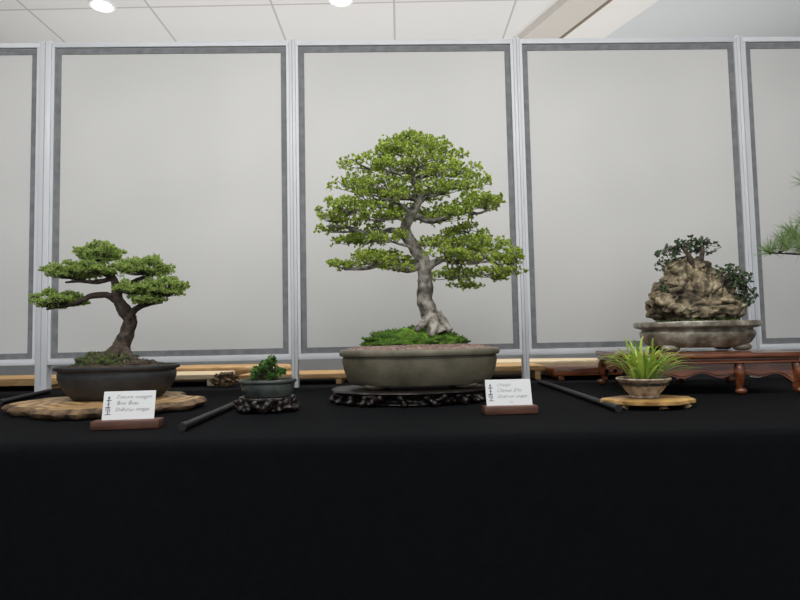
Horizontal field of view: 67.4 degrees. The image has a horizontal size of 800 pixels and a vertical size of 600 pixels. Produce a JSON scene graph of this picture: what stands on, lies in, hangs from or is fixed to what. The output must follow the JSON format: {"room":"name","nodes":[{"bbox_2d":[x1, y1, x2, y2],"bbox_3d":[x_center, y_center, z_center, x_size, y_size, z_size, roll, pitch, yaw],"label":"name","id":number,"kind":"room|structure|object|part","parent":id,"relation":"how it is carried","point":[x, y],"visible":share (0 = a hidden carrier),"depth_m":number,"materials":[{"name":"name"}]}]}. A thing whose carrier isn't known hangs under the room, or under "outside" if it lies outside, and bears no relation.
{"room":"bonsai exhibition hall","nodes":[
{"label":"bonsai exhibition hall","id":0,"kind":"room"},
{"bbox_2d":[0,0,799,42],"bbox_3d":[-0.033,-1.666,2.535,12.000,0.070,11.862,-1,-3,0],"label":"ceiling","id":1,"kind":"structure","parent":0,"point":[21,21],"depth_m":3.41,"materials":[{"name":"tile"}]},
{"bbox_2d":[88,0,115,12],"bbox_3d":[-1.597,-1.575,3.217,0.136,0.005,0.136,-1,-3,0],"label":"recessed light","id":2,"kind":"object","parent":1,"relation":"in","point":[104,6],"visible":1,"depth_m":3.21,"materials":[{"name":"white"}]},
{"bbox_3d":[-1.597,-1.575,3.217,0.102,0.002,0.102,-1,-3,0],"label":"lamp glass","id":3,"kind":"part","parent":2,"relation":"part of","materials":[{"name":"white glass"}]},
{"bbox_2d":[328,0,352,6],"bbox_3d":[-0.317,-1.601,3.207,0.136,0.005,0.136,-1,-3,0],"label":"recessed light","id":4,"kind":"object","parent":1,"relation":"in","point":[337,3],"visible":1,"depth_m":3.23,"materials":[{"name":"white"}]},
{"bbox_3d":[-0.317,-1.601,3.207,0.102,0.002,0.102,-1,-3,0],"label":"lamp glass","id":5,"kind":"part","parent":4,"relation":"part of","materials":[{"name":"white glass"}]},
{"bbox_2d":[517,0,607,38],"bbox_3d":[0.614,-1.544,4.161,0.200,0.045,6.500,0,-4,-21],"label":"trim","id":6,"kind":"structure","parent":1,"relation":"attached to","point":[563,15],"depth_m":3.37,"materials":[{"name":"beige"}]},
{"bbox_2d":[560,0,611,37],"bbox_3d":[0.718,-1.543,4.201,0.022,0.047,6.500,0,-4,-21],"label":"trim","id":7,"kind":"structure","parent":1,"relation":"attached to","point":[608,1],"depth_m":3.36,"materials":[{"name":"brown"}]},
{"bbox_2d":[564,0,658,37],"bbox_3d":[0.839,-1.543,4.248,0.238,0.045,6.500,0,-4,-21],"label":"bulkhead","id":8,"kind":"object","parent":1,"relation":"attached to","point":[615,14],"depth_m":3.37,"materials":[{"name":"white paint"}]},
{"bbox_2d":[0,349,799,375],"bbox_3d":[0.001,0.057,8.061,12.000,2.750,0.100,-1,-3,0],"label":"wall","id":9,"kind":"structure","parent":0,"point":[319,364],"depth_m":7.97,"materials":[{"name":"white"}]},
{"bbox_2d":[615,376,671,398],"bbox_3d":[0.641,0.230,1.578,0.138,0.053,0.138,-1,-3,0],"label":"pot","id":10,"kind":"object","parent":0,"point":[637,387],"depth_m":1.54,"materials":[{"name":"beige ceramic"}]},
{"bbox_2d":[633,320,762,351],"bbox_3d":[1.027,0.124,2.075,0.423,0.100,0.281,-1,-3,0],"label":"pot","id":11,"kind":"object","parent":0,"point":[674,334],"depth_m":1.97,"materials":[{"name":"ceramic"}]},
{"bbox_3d":[0.022,1.108,2.188,12.000,0.050,11.500,-1,-3,0],"label":"floor","id":12,"kind":"structure","parent":0,"visible":0},
{"bbox_2d":[0,373,799,599],"bbox_3d":[0.014,0.706,2.232,6.000,0.742,2.179,-1,-3,0],"label":"tablecloth","id":13,"kind":"object","parent":12,"relation":"on","point":[576,498],"visible":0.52,"depth_m":1.19,"materials":[{"name":"black fabric"}]},
{"bbox_2d":[0,389,51,404],"bbox_3d":[-1.348,0.347,2.168,0.019,0.019,0.442,0,-4,-12],"label":"support bar","id":14,"kind":"object","parent":13,"relation":"on","point":[42,392],"visible":1,"depth_m":2.13,"materials":[{"name":"black metal"}]},
{"bbox_2d":[0,374,59,388],"bbox_3d":[-1.738,0.371,2.695,0.510,0.050,0.300,-1,-3,0],"label":"wooden stand","id":15,"kind":"object","parent":13,"relation":"on","point":[6,380],"visible":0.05,"depth_m":2.55,"materials":[{"name":"beige wood"}]},
{"bbox_3d":[-1.513,0.381,2.694,0.024,0.020,0.280,-1,-3,0],"label":"leg","id":16,"kind":"part","parent":15,"relation":"part of","materials":[{"name":"beige wood"}]},
{"bbox_2d":[34,41,52,391],"bbox_3d":[-1.442,-0.347,2.442,0.048,1.440,0.041,-1,-3,-1],"label":"post","id":17,"kind":"object","parent":13,"relation":"on","point":[42,376],"visible":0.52,"depth_m":2.42,"materials":[{"name":"metal"}]},
{"bbox_2d":[47,41,291,364],"bbox_3d":[-0.934,-0.409,2.457,0.969,1.323,0.033,-1,-3,-1],"label":"display screen","id":18,"kind":"object","parent":17,"relation":"attached to","point":[178,151],"visible":0.84,"depth_m":2.45,"materials":[{"name":"paint"}]},
{"bbox_2d":[1,391,206,420],"bbox_3d":[-0.863,0.311,1.795,0.564,0.027,0.559,-1,-3,0],"label":"wooden slab","id":19,"kind":"object","parent":13,"relation":"on","point":[52,408],"visible":0.77,"depth_m":1.65,"materials":[{"name":"brown wood"}]},
{"bbox_2d":[28,239,190,401],"bbox_3d":[-0.898,0.055,1.845,0.484,0.490,0.303,-1,-3,-10],"label":"bonsai tree","id":20,"kind":"object","parent":19,"relation":"on","point":[116,368],"visible":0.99,"depth_m":1.81,"materials":[{"name":"green plant"}]},
{"bbox_3d":[-0.863,0.250,1.839,0.358,0.100,0.298,-1,-3,0],"label":"pot","id":21,"kind":"part","parent":20,"relation":"part of","materials":[{"name":"grey ceramic"}]},
{"bbox_2d":[90,390,163,430],"bbox_3d":[-0.627,0.253,1.383,0.150,0.084,0.044,-1,-3,-6],"label":"name card","id":22,"kind":"object","parent":13,"relation":"on","point":[122,410],"visible":1,"depth_m":1.39,"materials":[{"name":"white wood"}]},
{"bbox_2d":[175,370,234,385],"bbox_3d":[-1.053,0.360,2.735,0.520,0.050,0.300,-1,-3,0],"label":"wooden stand","id":23,"kind":"object","parent":13,"relation":"on","point":[184,375],"visible":0.2,"depth_m":2.59,"materials":[{"name":"brown wood"}]},
{"bbox_2d":[177,402,235,431],"bbox_3d":[-0.485,0.311,1.849,0.019,0.019,1.073,-1,-3,-1],"label":"support bar","id":24,"kind":"object","parent":13,"relation":"on","point":[183,426],"visible":0.67,"depth_m":1.45,"materials":[{"name":"black metal"}]},
{"bbox_2d":[209,371,238,386],"bbox_3d":[-0.740,0.333,2.526,0.136,0.064,0.085,-1,-3,0],"label":"burl","id":25,"kind":"object","parent":13,"relation":"on","point":[223,379],"visible":1,"depth_m":2.50,"materials":[{"name":"brown wood"}]},
{"bbox_2d":[174,364,291,380],"bbox_3d":[-0.991,0.373,3.105,0.869,0.064,0.324,-1,-3,0],"label":"wooden slab","id":26,"kind":"object","parent":13,"relation":"on","point":[240,369],"visible":0.3,"depth_m":2.96,"materials":[{"name":"beige wood"}]},
{"bbox_2d":[233,394,299,413],"bbox_3d":[-0.368,0.285,1.655,0.182,0.041,0.157,-1,-3,0],"label":"stand","id":27,"kind":"object","parent":13,"relation":"on","point":[245,405],"visible":0.95,"depth_m":1.60,"materials":[{"name":"brown wood"}]},
{"bbox_2d":[238,354,296,397],"bbox_3d":[-0.366,0.207,1.661,0.158,0.115,0.144,-1,-3,0],"label":"potted plant","id":28,"kind":"object","parent":27,"relation":"on","point":[264,381],"visible":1,"depth_m":1.62,"materials":[{"name":"green plant"}]},
{"bbox_3d":[-0.366,0.195,1.659,0.074,0.061,0.074,2,-4,-39],"label":"stem","id":29,"kind":"part","parent":28,"relation":"part of","materials":[{"name":"green plant"}]},
{"bbox_3d":[-0.365,0.242,1.659,0.158,0.046,0.144,-1,-3,0],"label":"pot","id":30,"kind":"part","parent":28,"relation":"part of","materials":[{"name":"grey ceramic"}]},
{"bbox_2d":[238,370,346,383],"bbox_3d":[-0.463,0.348,2.705,0.460,0.044,0.280,-1,-3,0],"label":"wooden stand","id":31,"kind":"object","parent":13,"relation":"on","point":[340,375],"visible":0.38,"depth_m":2.57,"materials":[{"name":"beige wood"}]},
{"bbox_3d":[-0.263,0.354,2.704,0.024,0.024,0.260,-1,-3,0],"label":"leg","id":32,"kind":"part","parent":31,"relation":"part of","materials":[{"name":"beige wood"}]},
{"bbox_2d":[289,39,299,387],"bbox_3d":[-0.435,-0.365,2.466,0.026,1.440,0.041,-1,-3,-1],"label":"post","id":33,"kind":"object","parent":13,"relation":"on","point":[292,76],"visible":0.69,"depth_m":2.44,"materials":[{"name":"metal"}]},
{"bbox_2d":[295,39,522,359],"bbox_3d":[0.031,-0.426,2.481,0.908,1.323,0.032,-1,-3,-1],"label":"display screen","id":34,"kind":"object","parent":33,"relation":"attached to","point":[350,93],"visible":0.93,"depth_m":2.48,"materials":[{"name":"paint"}]},
{"bbox_2d":[329,384,485,407],"bbox_3d":[0.031,0.288,1.845,0.498,0.042,0.384,-1,-3,0],"label":"stand","id":35,"kind":"object","parent":13,"relation":"on","point":[352,395],"visible":0.98,"depth_m":1.70,"materials":[{"name":"brown wood"}]},
{"bbox_2d":[313,126,528,389],"bbox_3d":[0.060,-0.139,1.886,0.681,0.813,0.372,-1,-3,3],"label":"bonsai tree","id":36,"kind":"object","parent":35,"relation":"on","point":[427,353],"visible":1,"depth_m":1.81,"materials":[{"name":"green plant"}]},
{"bbox_3d":[0.060,0.207,1.851,0.492,0.118,0.338,-1,-3,0],"label":"pot","id":37,"kind":"part","parent":36,"relation":"part of","materials":[{"name":"beige ceramic"}]},
{"bbox_2d":[482,379,537,414],"bbox_3d":[0.275,0.243,1.508,0.134,0.084,0.044,-1,-3,-3],"label":"name card","id":38,"kind":"object","parent":13,"relation":"on","point":[503,396],"visible":1,"depth_m":1.51,"materials":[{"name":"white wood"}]},
{"bbox_2d":[494,363,544,378],"bbox_3d":[0.437,0.324,2.715,0.380,0.060,0.260,-1,-3,0],"label":"wooden stand","id":39,"kind":"object","parent":13,"relation":"on","point":[535,373],"visible":0.34,"depth_m":2.59,"materials":[{"name":"beige wood"}]},
{"bbox_3d":[0.597,0.330,2.714,0.024,0.040,0.240,-1,-3,0],"label":"leg","id":40,"kind":"part","parent":39,"relation":"part of","materials":[{"name":"beige wood"}]},
{"bbox_2d":[512,37,529,378],"bbox_3d":[0.499,-0.383,2.489,0.026,1.440,0.041,-1,-3,-1],"label":"post","id":41,"kind":"object","parent":13,"relation":"on","point":[525,363],"visible":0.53,"depth_m":2.47,"materials":[{"name":"metal"}]},
{"bbox_2d":[519,37,752,354],"bbox_3d":[0.973,-0.444,2.504,0.923,1.323,0.032,-1,-3,-1],"label":"display screen","id":42,"kind":"object","parent":41,"relation":"attached to","point":[632,147],"visible":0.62,"depth_m":2.50,"materials":[{"name":"paint"}]},
{"bbox_2d":[493,358,598,374],"bbox_3d":[0.552,0.341,3.081,1.068,0.064,0.337,-1,-3,0],"label":"wooden slab","id":43,"kind":"object","parent":13,"relation":"on","point":[542,361],"visible":0.23,"depth_m":2.95,"materials":[{"name":"brown wood"}]},
{"bbox_2d":[537,379,621,411],"bbox_3d":[0.546,0.295,1.934,0.019,0.019,0.903,-1,-3,1],"label":"support bar","id":44,"kind":"object","parent":13,"relation":"on","point":[615,407],"visible":1,"depth_m":1.75,"materials":[{"name":"black metal"}]},
{"bbox_2d":[540,364,671,379],"bbox_3d":[0.901,0.317,2.675,0.510,0.050,0.340,-1,-3,0],"label":"wooden stand","id":45,"kind":"object","parent":13,"relation":"on","point":[556,371],"visible":0.48,"depth_m":2.51,"materials":[{"name":"red wood"}]},
{"bbox_3d":[0.677,0.336,2.674,0.024,0.020,0.320,-1,-3,0],"label":"leg","id":46,"kind":"part","parent":45,"relation":"part of","materials":[{"name":"red wood"}]},
{"bbox_2d":[600,395,695,409],"bbox_3d":[0.653,0.269,1.576,0.241,0.024,0.167,-1,-3,0],"label":"stand","id":47,"kind":"object","parent":13,"relation":"on","point":[625,401],"visible":0.86,"depth_m":1.53,"materials":[{"name":"brown wood"}]},
{"bbox_2d":[601,336,700,398],"bbox_3d":[0.652,0.176,1.581,0.268,0.161,0.255,-1,-3,0],"label":"potted grass","id":48,"kind":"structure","parent":47,"relation":"on","point":[644,382],"depth_m":1.55,"materials":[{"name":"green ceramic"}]},
{"bbox_2d":[595,348,799,393],"bbox_3d":[0.990,0.238,2.048,0.508,0.128,0.460,-1,-3,2],"label":"wooden stand","id":49,"kind":"object","parent":13,"relation":"on","point":[720,363],"visible":0.71,"depth_m":1.83,"materials":[{"name":"red wood"}]},
{"bbox_3d":[0.765,0.270,2.265,0.032,0.099,0.044,2,-5,-43],"label":"leg","id":50,"kind":"part","parent":49,"relation":"part of","materials":[{"name":"red wood"}]},
{"bbox_3d":[1.055,0.265,2.255,0.034,0.097,0.040,-1,-3,2],"label":"leg","id":51,"kind":"part","parent":49,"relation":"part of","materials":[{"name":"red wood"}]},
{"bbox_2d":[633,234,762,351],"bbox_3d":[1.024,-0.028,2.084,0.428,0.405,0.289,-1,-3,0],"label":"planting","id":52,"kind":"object","parent":49,"relation":"on","point":[693,304],"visible":1,"depth_m":2.02,"materials":[{"name":"stone"}]},
{"bbox_3d":[1.230,0.260,2.249,0.044,0.099,0.032,2,-5,-43],"label":"leg","id":53,"kind":"part","parent":49,"relation":"part of","materials":[{"name":"red wood"}]},
{"bbox_3d":[1.040,0.240,1.836,0.034,0.097,0.040,-1,-3,2],"label":"leg","id":54,"kind":"part","parent":49,"relation":"part of","materials":[{"name":"red wood"}]},
{"bbox_3d":[1.215,0.235,1.829,0.032,0.099,0.044,2,-5,-44],"label":"leg","id":55,"kind":"part","parent":49,"relation":"part of","materials":[{"name":"red wood"}]},
{"bbox_2d":[735,35,760,377],"bbox_3d":[1.449,-0.400,2.512,0.026,1.440,0.041,-1,-3,-1],"label":"post","id":56,"kind":"object","parent":13,"relation":"on","point":[739,39],"visible":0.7,"depth_m":2.50,"materials":[{"name":"metal"}]},
{"bbox_2d":[743,36,799,349],"bbox_3d":[1.920,-0.462,2.527,0.916,1.323,0.032,-1,-3,-1],"label":"display screen","id":57,"kind":"object","parent":56,"relation":"attached to","point":[771,64],"visible":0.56,"depth_m":2.52,"materials":[{"name":"paint"}]},
{"bbox_2d":[753,171,799,261],"bbox_3d":[1.566,-0.174,1.962,0.816,0.918,0.280,-1,-3,0],"label":"bonsai","id":58,"kind":"object","parent":13,"relation":"on","point":[790,233],"visible":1,"depth_m":1.96,"materials":[{"name":"green plant"}]},
{"label":"post","id":59,"kind":"object","parent":13,"relation":"on","visible":0},
{"bbox_2d":[0,43,39,365],"bbox_3d":[-1.921,-0.390,2.433,0.907,1.323,0.032,-1,-3,-1],"label":"display screen","id":60,"kind":"object","parent":59,"relation":"attached to","point":[19,62],"visible":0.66,"depth_m":2.44,"materials":[{"name":"paint"}]}
]}

